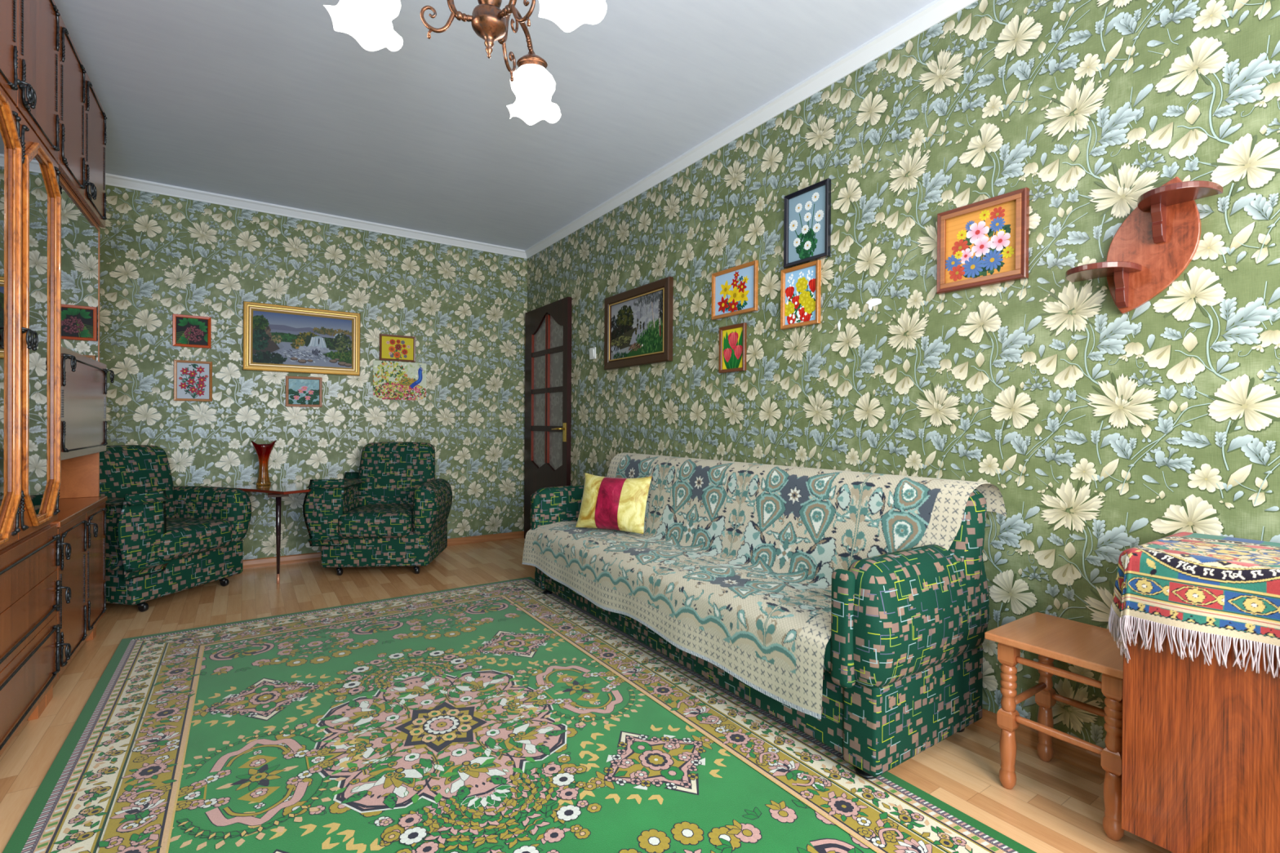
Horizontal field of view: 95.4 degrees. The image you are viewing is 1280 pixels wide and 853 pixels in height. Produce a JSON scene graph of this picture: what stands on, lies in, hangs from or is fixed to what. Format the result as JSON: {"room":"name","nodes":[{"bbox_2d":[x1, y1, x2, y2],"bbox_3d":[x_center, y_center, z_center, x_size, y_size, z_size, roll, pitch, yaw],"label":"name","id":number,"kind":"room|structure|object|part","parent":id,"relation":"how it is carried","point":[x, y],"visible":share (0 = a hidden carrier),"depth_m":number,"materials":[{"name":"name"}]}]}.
{"room":"living room","nodes":[
{"label":"living room","id":0,"kind":"room"},
{"bbox_2d":[99,184,527,559],"bbox_3d":[-2.337,-0.291,4.425,3.100,2.565,0.122,0,0,-34],"label":"wall","id":1,"kind":"structure","parent":0,"point":[465,309],"depth_m":4.26,"materials":[{"name":"paper"}]},
{"bbox_2d":[172,313,211,348],"bbox_3d":[-2.993,-0.636,3.893,0.204,0.211,0.018,0,0,-34],"label":"painting","id":2,"kind":"object","parent":1,"relation":"attached to","point":[188,331],"visible":1,"depth_m":3.89,"materials":[{"name":"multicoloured paint"}]},
{"bbox_2d":[173,360,212,401],"bbox_3d":[-2.990,-0.305,3.899,0.204,0.270,0.016,0,0,-34],"label":"flower painting","id":3,"kind":"object","parent":1,"relation":"attached to","point":[193,380],"visible":1,"depth_m":3.90,"materials":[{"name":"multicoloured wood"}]},
{"bbox_2d":[242,300,360,376],"bbox_3d":[-2.450,-0.630,4.252,0.747,0.487,0.034,0,0,-34],"label":"painting","id":4,"kind":"object","parent":1,"relation":"attached to","point":[277,338],"visible":1,"depth_m":4.24,"materials":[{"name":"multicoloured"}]},
{"bbox_2d":[285,375,322,407],"bbox_3d":[-2.457,-0.254,4.261,0.231,0.220,0.016,0,0,-34],"label":"painting","id":5,"kind":"object","parent":1,"relation":"attached to","point":[300,391],"visible":1,"depth_m":4.26,"materials":[{"name":"paper"}]},
{"bbox_2d":[105,173,527,258],"bbox_3d":[-2.284,-1.542,4.353,3.100,0.060,0.042,0,0,-34],"label":"trim","id":6,"kind":"structure","parent":1,"relation":"attached to","point":[111,180],"depth_m":4.21,"materials":[{"name":"white paint"}]},
{"bbox_2d":[242,530,524,568],"bbox_3d":[-2.315,0.963,4.369,3.080,0.058,0.018,0,0,-34],"label":"baseboard","id":7,"kind":"structure","parent":1,"relation":"attached to","point":[264,562],"depth_m":4.31,"materials":[{"name":"brown wood"}]},
{"bbox_2d":[379,333,415,362],"bbox_3d":[-1.922,-0.621,4.621,0.269,0.206,0.016,0,0,-34],"label":"flower painting","id":8,"kind":"object","parent":1,"relation":"attached to","point":[397,348],"visible":1,"depth_m":4.62,"materials":[{"name":"paint"}]},
{"bbox_2d":[373,360,426,400],"bbox_3d":[-1.909,-0.363,4.639,0.400,0.302,0.006,0,0,-34],"label":"picture","id":9,"kind":"object","parent":1,"relation":"attached to","point":[392,380],"visible":1,"depth_m":4.63,"materials":[{"name":"paint"}]},
{"bbox_2d":[53,0,934,250],"bbox_3d":[-0.610,-1.610,1.888,3.340,0.120,6.240,0,0,-34],"label":"ceiling","id":10,"kind":"structure","parent":0,"point":[260,100],"depth_m":2.73,"materials":[{"name":"paint"}]},
{"bbox_2d":[323,0,606,124],"bbox_3d":[-0.385,-1.237,1.425,0.663,0.618,0.640,0,0,-34],"label":"chandelier","id":11,"kind":"object","parent":10,"relation":"hanging from","point":[369,22],"visible":1,"depth_m":1.43,"materials":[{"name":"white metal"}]},
{"bbox_3d":[-0.655,-1.004,1.384,0.173,0.150,0.158,0,0,-34],"label":"lamp shade","id":12,"kind":"part","parent":11,"relation":"part of","materials":[{"name":"white glass"}]},
{"bbox_3d":[-0.525,-1.055,1.420,0.230,0.216,0.020,0,0,-14],"label":"arm","id":13,"kind":"part","parent":11,"relation":"part of","materials":[{"name":"orange metal"}]},
{"bbox_3d":[-0.345,-1.055,1.620,0.020,0.216,0.253,0,0,12],"label":"arm","id":14,"kind":"part","parent":11,"relation":"part of","materials":[{"name":"orange metal"}]},
{"bbox_3d":[-0.257,-1.053,1.371,0.223,0.216,0.019,1,0,37],"label":"arm","id":15,"kind":"part","parent":11,"relation":"part of","materials":[{"name":"orange metal"}]},
{"bbox_3d":[-0.319,-1.004,1.764,0.174,0.150,0.158,0,0,-34],"label":"lamp shade","id":16,"kind":"part","parent":11,"relation":"part of","materials":[{"name":"white glass"}]},
{"bbox_3d":[-0.150,-1.000,1.295,0.175,0.150,0.158,0,0,-34],"label":"lamp shade","id":17,"kind":"part","parent":11,"relation":"part of","materials":[{"name":"white glass"}]},
{"bbox_2d":[0,537,1170,852],"bbox_3d":[-0.628,1.075,1.901,3.340,0.120,6.240,0,0,-34],"label":"floor","id":18,"kind":"structure","parent":0,"point":[1056,806],"depth_m":1.94,"materials":[{"name":"laminate"}]},
{"bbox_2d":[0,85,71,756],"bbox_3d":[-1.996,0.035,1.602,0.471,1.944,0.918,0,0,-34],"label":"wall unit","id":19,"kind":"object","parent":18,"relation":"on","point":[30,196],"visible":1,"depth_m":1.79,"materials":[{"name":"brown wood"}]},
{"bbox_3d":[-1.716,-0.288,1.536,0.001,1.177,0.340,0,0,-34],"label":"glass","id":20,"kind":"part","parent":19,"relation":"part of","materials":[{"name":"clear glass"}]},
{"bbox_3d":[-1.710,-0.288,1.540,0.006,1.193,0.364,0,0,-34],"label":"moulding","id":21,"kind":"part","parent":19,"relation":"part of","materials":[{"name":"brown wood"}]},
{"bbox_3d":[-1.720,-0.296,1.533,0.018,1.266,0.444,0,0,-34],"label":"door","id":22,"kind":"part","parent":19,"relation":"part of","materials":[{"name":"brown wood"}]},
{"bbox_3d":[-1.707,-0.288,1.542,0.013,1.215,0.392,0,0,-34],"label":"moulding","id":23,"kind":"part","parent":19,"relation":"part of","materials":[{"name":"brown wood"}]},
{"bbox_3d":[-1.814,-0.262,1.714,0.039,0.067,0.028,0,0,-34],"label":"handle","id":24,"kind":"part","parent":19,"relation":"part of","materials":[{"name":"brown metal"}]},
{"bbox_3d":[-1.852,0.794,1.721,0.018,0.232,0.886,0,0,-34],"label":"drawer","id":25,"kind":"part","parent":19,"relation":"part of","materials":[{"name":"brown wood"}]},
{"bbox_3d":[-1.850,0.596,1.720,0.018,0.158,0.886,0,0,-34],"label":"drawer","id":26,"kind":"part","parent":19,"relation":"part of","materials":[{"name":"brown wood"}]},
{"bbox_3d":[-1.849,0.433,1.720,0.018,0.161,0.886,0,0,-34],"label":"drawer","id":27,"kind":"part","parent":19,"relation":"part of","materials":[{"name":"brown wood"}]},
{"bbox_3d":[-1.840,-0.262,1.752,0.039,0.067,0.028,0,0,-34],"label":"handle","id":28,"kind":"part","parent":19,"relation":"part of","materials":[{"name":"brown metal"}]},
{"bbox_2d":[0,0,60,163],"bbox_3d":[-1.996,-1.212,1.605,0.467,0.546,0.892,0,0,-34],"label":"upper cabinet","id":29,"kind":"object","parent":19,"relation":"on","point":[29,35],"visible":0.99,"depth_m":1.83,"materials":[{"name":"brown wood"}]},
{"bbox_3d":[-1.711,-1.210,1.524,0.018,0.542,0.432,0,0,-34],"label":"door","id":30,"kind":"part","parent":29,"relation":"part of","materials":[{"name":"brown wood"}]},
{"bbox_3d":[-1.807,-0.982,1.707,0.039,0.067,0.028,0,0,-34],"label":"handle","id":31,"kind":"part","parent":29,"relation":"part of","materials":[{"name":"brown metal"}]},
{"bbox_3d":[-1.823,-0.982,1.730,0.039,0.067,0.028,0,0,-34],"label":"handle","id":32,"kind":"part","parent":29,"relation":"part of","materials":[{"name":"brown metal"}]},
{"bbox_3d":[-1.971,-0.299,1.903,0.018,1.266,0.436,0,0,-34],"label":"door","id":33,"kind":"part","parent":19,"relation":"part of","materials":[{"name":"brown wood"}]},
{"bbox_3d":[-1.967,-0.291,1.905,0.001,1.177,0.333,0,0,-34],"label":"glass","id":34,"kind":"part","parent":19,"relation":"part of","materials":[{"name":"clear glass"}]},
{"bbox_3d":[-1.958,-0.291,1.911,0.013,1.215,0.384,0,0,-34],"label":"moulding","id":35,"kind":"part","parent":19,"relation":"part of","materials":[{"name":"brown wood"}]},
{"bbox_3d":[-1.961,-0.291,1.909,0.006,1.193,0.356,0,0,-34],"label":"moulding","id":36,"kind":"part","parent":19,"relation":"part of","materials":[{"name":"brown wood"}]},
{"bbox_3d":[-2.064,0.805,2.083,0.039,0.067,0.028,0,0,-34],"label":"handle","id":37,"kind":"part","parent":19,"relation":"part of","materials":[{"name":"brown metal"}]},
{"bbox_3d":[-2.062,0.602,2.082,0.039,0.067,0.028,0,0,-34],"label":"handle","id":38,"kind":"part","parent":19,"relation":"part of","materials":[{"name":"brown metal"}]},
{"bbox_3d":[-2.062,0.445,2.081,0.039,0.067,0.028,0,0,-34],"label":"handle","id":39,"kind":"part","parent":19,"relation":"part of","materials":[{"name":"brown metal"}]},
{"bbox_2d":[45,496,106,706],"bbox_3d":[-2.504,0.669,2.344,0.467,0.662,0.871,0,0,-34],"label":"base cabinet","id":40,"kind":"object","parent":18,"relation":"on","point":[82,522],"visible":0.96,"depth_m":2.41,"materials":[{"name":"brown wood"}]},
{"bbox_3d":[-2.229,0.638,2.278,0.018,0.542,0.446,0,0,-34],"label":"door","id":41,"kind":"part","parent":40,"relation":"part of","materials":[{"name":"brown wood"}]},
{"bbox_2d":[58,174,114,498],"bbox_3d":[-2.496,-0.303,2.339,0.469,1.282,0.869,0,0,-34],"label":"bar cabinet","id":42,"kind":"object","parent":40,"relation":"on","point":[84,384],"visible":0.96,"depth_m":2.48,"materials":[{"name":"orange wood"}]},
{"bbox_3d":[-2.234,-0.610,2.262,0.004,0.626,0.412,0,0,-34],"label":"glass pane","id":43,"kind":"part","parent":42,"relation":"part of","materials":[{"name":"clear glass"}]},
{"bbox_3d":[-2.106,-0.235,2.146,0.039,0.067,0.028,0,0,-34],"label":"handle","id":44,"kind":"part","parent":42,"relation":"part of","materials":[{"name":"brown metal"}]},
{"bbox_2d":[56,12,106,227],"bbox_3d":[-2.485,-1.218,2.325,0.467,0.546,0.847,0,0,-34],"label":"upper cabinet","id":45,"kind":"object","parent":42,"relation":"on","point":[82,117],"visible":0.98,"depth_m":2.37,"materials":[{"name":"brown wood"}]},
{"bbox_3d":[-2.204,-1.216,2.251,0.018,0.542,0.402,0,0,-34],"label":"door","id":46,"kind":"part","parent":45,"relation":"part of","materials":[{"name":"brown wood"}]},
{"bbox_3d":[-2.292,-0.988,2.421,0.039,0.067,0.028,0,0,-34],"label":"handle","id":47,"kind":"part","parent":45,"relation":"part of","materials":[{"name":"brown metal"}]},
{"bbox_3d":[-2.308,-0.988,2.444,0.039,0.067,0.028,0,0,-34],"label":"handle","id":48,"kind":"part","parent":45,"relation":"part of","materials":[{"name":"brown metal"}]},
{"bbox_3d":[-2.442,-1.219,2.601,0.018,0.542,0.437,0,0,-34],"label":"door","id":49,"kind":"part","parent":45,"relation":"part of","materials":[{"name":"brown wood"}]},
{"bbox_3d":[-2.467,-0.614,2.604,0.004,0.626,0.416,0,0,-34],"label":"glass pane","id":50,"kind":"part","parent":42,"relation":"part of","materials":[{"name":"clear glass"}]},
{"bbox_3d":[-2.531,-0.241,2.772,0.039,0.067,0.028,0,0,-34],"label":"handle","id":51,"kind":"part","parent":42,"relation":"part of","materials":[{"name":"brown metal"}]},
{"bbox_3d":[-2.341,0.441,2.486,0.039,0.067,0.028,0,0,-34],"label":"handle","id":52,"kind":"part","parent":40,"relation":"part of","materials":[{"name":"brown metal"}]},
{"bbox_3d":[-2.472,0.634,2.636,0.018,0.542,0.412,0,0,-34],"label":"door","id":53,"kind":"part","parent":40,"relation":"part of","materials":[{"name":"brown wood"}]},
{"bbox_2d":[99,444,251,612],"bbox_3d":[-2.841,0.553,3.387,0.682,0.880,0.845,0,0,10],"label":"armchair","id":54,"kind":"object","parent":18,"relation":"on","point":[162,539],"visible":0.74,"depth_m":3.32,"materials":[{"name":"green fabric"}]},
{"bbox_3d":[-3.047,0.388,3.441,0.202,0.551,0.544,0,0,10],"label":"backrest","id":55,"kind":"part","parent":54,"relation":"part of","materials":[{"name":"green fabric"}]},
{"bbox_3d":[-2.892,0.563,3.095,0.682,0.438,0.253,0,0,10],"label":"armrest","id":56,"kind":"part","parent":54,"relation":"part of","materials":[{"name":"green fabric"}]},
{"bbox_2d":[159,517,231,560],"bbox_3d":[-2.783,0.650,3.396,0.557,0.191,0.474,0,0,10],"label":"seat cushion","id":57,"kind":"object","parent":54,"relation":"on","point":[182,539],"depth_m":3.34,"materials":[{"name":"green fabric"}]},
{"bbox_3d":[-2.774,0.561,3.716,0.606,0.362,0.174,0,0,10],"label":"armrest","id":58,"kind":"part","parent":54,"relation":"part of","materials":[{"name":"green fabric"}]},
{"bbox_2d":[201,481,311,583],"bbox_3d":[-2.420,0.699,3.883,0.842,0.590,0.651,0,0,-34],"label":"side table","id":59,"kind":"object","parent":18,"relation":"on","point":[277,490],"visible":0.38,"depth_m":3.72,"materials":[{"name":"wood"}]},
{"bbox_2d":[251,440,275,485],"bbox_3d":[-2.586,0.248,4.002,0.136,0.307,0.098,0,0,-12],"label":"vase","id":60,"kind":"object","parent":59,"relation":"on","point":[263,451],"visible":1,"depth_m":3.98,"materials":[{"name":"red glass"}]},
{"bbox_3d":[-2.282,0.432,3.673,0.110,0.016,0.100,0,0,-34],"label":"leg plate","id":61,"kind":"part","parent":59,"relation":"part of","materials":[{"name":"brown wood"}]},
{"bbox_3d":[-2.292,0.679,3.692,0.031,0.513,0.030,0,0,-34],"label":"leg","id":62,"kind":"part","parent":59,"relation":"part of","materials":[{"name":"black wood"}]},
{"bbox_2d":[302,441,452,575],"bbox_3d":[-1.806,0.557,4.133,0.845,0.880,0.682,0,0,-6],"label":"armchair","id":63,"kind":"object","parent":18,"relation":"on","point":[393,511],"visible":1,"depth_m":3.89,"materials":[{"name":"green fabric"}]},
{"bbox_3d":[-2.100,0.564,4.101,0.253,0.438,0.682,0,0,-6],"label":"armrest","id":64,"kind":"part","parent":63,"relation":"part of","materials":[{"name":"green fabric"}]},
{"bbox_2d":[337,503,413,538],"bbox_3d":[-1.782,0.654,4.080,0.474,0.191,0.557,0,0,-6],"label":"seat cushion","id":65,"kind":"object","parent":63,"relation":"on","point":[355,521],"depth_m":3.83,"materials":[{"name":"green fabric"}]},
{"bbox_3d":[-1.809,0.392,4.346,0.544,0.551,0.202,0,0,-6],"label":"backrest","id":66,"kind":"part","parent":63,"relation":"part of","materials":[{"name":"green fabric"}]},
{"bbox_3d":[-1.471,0.568,4.159,0.174,0.362,0.606,0,0,-6],"label":"armrest","id":67,"kind":"part","parent":63,"relation":"part of","materials":[{"name":"green fabric"}]},
{"bbox_2d":[2,577,1036,852],"bbox_3d":[-0.667,1.008,1.958,2.040,0.012,3.220,0,0,-34],"label":"rug","id":68,"kind":"object","parent":18,"relation":"on","point":[506,716],"visible":1,"depth_m":1.79,"materials":[{"name":"green carpet"}]},
{"bbox_2d":[529,484,989,779],"bbox_3d":[0.237,0.602,2.725,0.655,0.831,2.392,0,0,-34],"label":"sofa","id":69,"kind":"object","parent":18,"relation":"on","point":[903,672],"visible":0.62,"depth_m":1.73,"materials":[{"name":"green fabric"}]},
{"bbox_3d":[-0.359,0.838,3.649,0.603,0.258,0.115,0,0,-34],"label":"panel","id":70,"kind":"part","parent":69,"relation":"part of","materials":[{"name":"green fabric"}]},
{"bbox_3d":[-0.383,0.552,3.655,0.633,0.373,0.156,0,0,-34],"label":"armrest","id":71,"kind":"part","parent":69,"relation":"part of","materials":[{"name":"green fabric"}]},
{"bbox_2d":[644,564,831,672],"bbox_3d":[0.191,0.658,2.695,0.545,0.139,2.120,0,0,-34],"label":"seat cushion","id":72,"kind":"object","parent":69,"relation":"on","point":[827,660],"depth_m":1.70,"materials":[{"name":"beige fabric"}]},
{"bbox_2d":[521,453,1006,719],"bbox_3d":[0.251,0.517,2.681,0.703,0.691,2.343,0,0,-34],"label":"throw","id":73,"kind":"object","parent":69,"relation":"on","point":[742,557],"visible":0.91,"depth_m":2.29,"materials":[{"name":"fabric"}]},
{"bbox_2d":[575,472,652,533],"bbox_3d":[-0.147,0.414,3.186,0.423,0.297,0.156,1,0,27],"label":"cushion","id":74,"kind":"object","parent":73,"relation":"on","point":[618,504],"visible":1,"depth_m":3.13,"materials":[{"name":"yellow fabric"}]},
{"bbox_3d":[0.874,0.854,1.833,0.603,0.258,0.115,0,0,-34],"label":"panel","id":75,"kind":"part","parent":69,"relation":"part of","materials":[{"name":"green fabric"}]},
{"bbox_3d":[0.873,0.569,1.805,0.633,0.373,0.156,0,0,-34],"label":"armrest","id":76,"kind":"part","parent":69,"relation":"part of","materials":[{"name":"green fabric"}]},
{"bbox_3d":[0.460,0.426,2.763,0.219,0.476,2.196,0,0,-34],"label":"backrest","id":77,"kind":"part","parent":69,"relation":"part of","materials":[{"name":"green fabric"}]},
{"bbox_2d":[984,612,1124,841],"bbox_3d":[1.218,0.810,1.626,0.336,0.438,0.336,0,0,-34],"label":"stool","id":78,"kind":"object","parent":18,"relation":"on","point":[1086,646],"visible":0.7,"depth_m":1.61,"materials":[{"name":"brown wood"}]},
{"bbox_3d":[1.048,0.818,1.658,0.043,0.419,0.043,0,0,-34],"label":"leg","id":79,"kind":"part","parent":78,"relation":"part of","materials":[{"name":"brown wood"}]},
{"bbox_3d":[1.250,0.819,1.795,0.043,0.419,0.043,0,0,-34],"label":"leg","id":80,"kind":"part","parent":78,"relation":"part of","materials":[{"name":"brown wood"}]},
{"bbox_3d":[1.219,0.601,1.625,0.336,0.020,0.336,0,0,-34],"label":"seat","id":81,"kind":"part","parent":78,"relation":"part of","materials":[{"name":"brown wood"}]},
{"bbox_3d":[1.185,0.820,1.456,0.043,0.419,0.043,0,0,-34],"label":"leg","id":82,"kind":"part","parent":78,"relation":"part of","materials":[{"name":"brown wood"}]},
{"bbox_2d":[1121,540,1279,852],"bbox_3d":[1.506,0.662,1.126,0.386,0.742,0.808,0,0,-34],"label":"base cabinet","id":83,"kind":"object","parent":18,"relation":"on","point":[1201,751],"visible":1,"depth_m":1.24,"materials":[{"name":"brown wood"}]},
{"bbox_2d":[1108,532,1279,678],"bbox_3d":[1.499,0.416,1.111,0.450,0.266,0.878,0,0,-34],"label":"tablecloth","id":84,"kind":"object","parent":83,"relation":"on","point":[1224,586],"visible":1,"depth_m":1.24,"materials":[{"name":"fabric"}]},
{"bbox_2d":[527,0,1279,748],"bbox_3d":[0.712,-0.263,2.797,0.124,2.565,6.000,0,0,-34],"label":"wall","id":85,"kind":"structure","parent":0,"point":[1102,432],"depth_m":1.93,"materials":[{"name":"paper"}]},
{"bbox_2d":[524,296,572,538],"bbox_3d":[-0.810,-0.004,4.848,0.096,2.008,0.835,0,0,-34],"label":"door","id":86,"kind":"structure","parent":85,"relation":"in","point":[548,327],"depth_m":4.80,"materials":[{"name":"brown wood"}]},
{"bbox_3d":[-0.759,-0.289,4.834,0.004,1.320,0.615,0,0,-34],"label":"patterned glass","id":87,"kind":"part","parent":86,"relation":"part of","materials":[{"name":"glass"}]},
{"bbox_3d":[-0.641,0.045,4.568,0.060,0.145,0.138,0,0,-34],"label":"handle","id":88,"kind":"part","parent":86,"relation":"part of","materials":[{"name":"gold metal"}]},
{"bbox_2d":[589,346,595,359],"bbox_3d":[-0.347,-0.532,4.239,0.019,0.084,0.084,0,0,-34],"label":"light switch","id":89,"kind":"object","parent":85,"relation":"attached to","point":[592,350],"visible":1,"depth_m":4.22,"materials":[{"name":"white plastic"}]},
{"bbox_2d":[604,276,673,369],"bbox_3d":[-0.028,-0.640,3.752,0.034,0.497,0.745,0,0,-34],"label":"landscape painting","id":90,"kind":"object","parent":85,"relation":"attached to","point":[638,321],"visible":1,"depth_m":3.71,"materials":[{"name":"paint"}]},
{"bbox_2d":[719,322,746,373],"bbox_3d":[0.479,-0.404,3.019,0.018,0.242,0.189,0,0,-34],"label":"painting","id":91,"kind":"object","parent":85,"relation":"attached to","point":[732,338],"visible":1,"depth_m":3.02,"materials":[{"name":"paint"}]},
{"bbox_2d":[711,259,758,319],"bbox_3d":[0.485,-0.699,3.012,0.018,0.248,0.328,0,0,-34],"label":"flower painting","id":92,"kind":"object","parent":85,"relation":"attached to","point":[735,290],"visible":1,"depth_m":3.00,"materials":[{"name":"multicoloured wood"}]},
{"bbox_2d":[524,0,977,258],"bbox_3d":[0.654,-1.515,2.747,0.042,0.060,6.000,0,0,-34],"label":"trim","id":93,"kind":"structure","parent":85,"relation":"attached to","point":[937,11],"depth_m":2.71,"materials":[{"name":"white paint"}]},
{"bbox_2d":[780,259,821,329],"bbox_3d":[0.728,-0.594,2.651,0.020,0.278,0.216,0,0,-34],"label":"painting","id":94,"kind":"object","parent":85,"relation":"attached to","point":[801,285],"visible":1,"depth_m":2.65,"materials":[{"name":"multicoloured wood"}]},
{"bbox_2d":[783,177,831,268],"bbox_3d":[0.749,-0.906,2.621,0.022,0.334,0.248,0,0,-34],"label":"painting","id":95,"kind":"object","parent":85,"relation":"attached to","point":[807,210],"visible":1,"depth_m":2.62,"materials":[{"name":"paint"}]},
{"bbox_2d":[936,186,1029,294],"bbox_3d":[1.168,-0.626,2.000,0.024,0.290,0.292,0,0,-34],"label":"painting","id":96,"kind":"object","parent":85,"relation":"attached to","point":[984,242],"visible":1,"depth_m":1.99,"materials":[{"name":"paint"}]},
{"bbox_2d":[972,708,1105,778],"bbox_3d":[0.900,0.994,2.393,0.018,0.058,5.100,0,0,-34],"label":"baseboard","id":97,"kind":"structure","parent":85,"relation":"attached to","point":[1088,761],"depth_m":1.80,"materials":[{"name":"brown wood"}]},
{"bbox_2d":[1065,176,1222,314],"bbox_3d":[1.359,-0.501,1.603,0.151,0.353,0.330,0,0,-34],"label":"wall shelf","id":98,"kind":"object","parent":85,"relation":"attached to","point":[1158,240],"visible":1,"depth_m":1.60,"materials":[{"name":"brown wood"}]}
]}

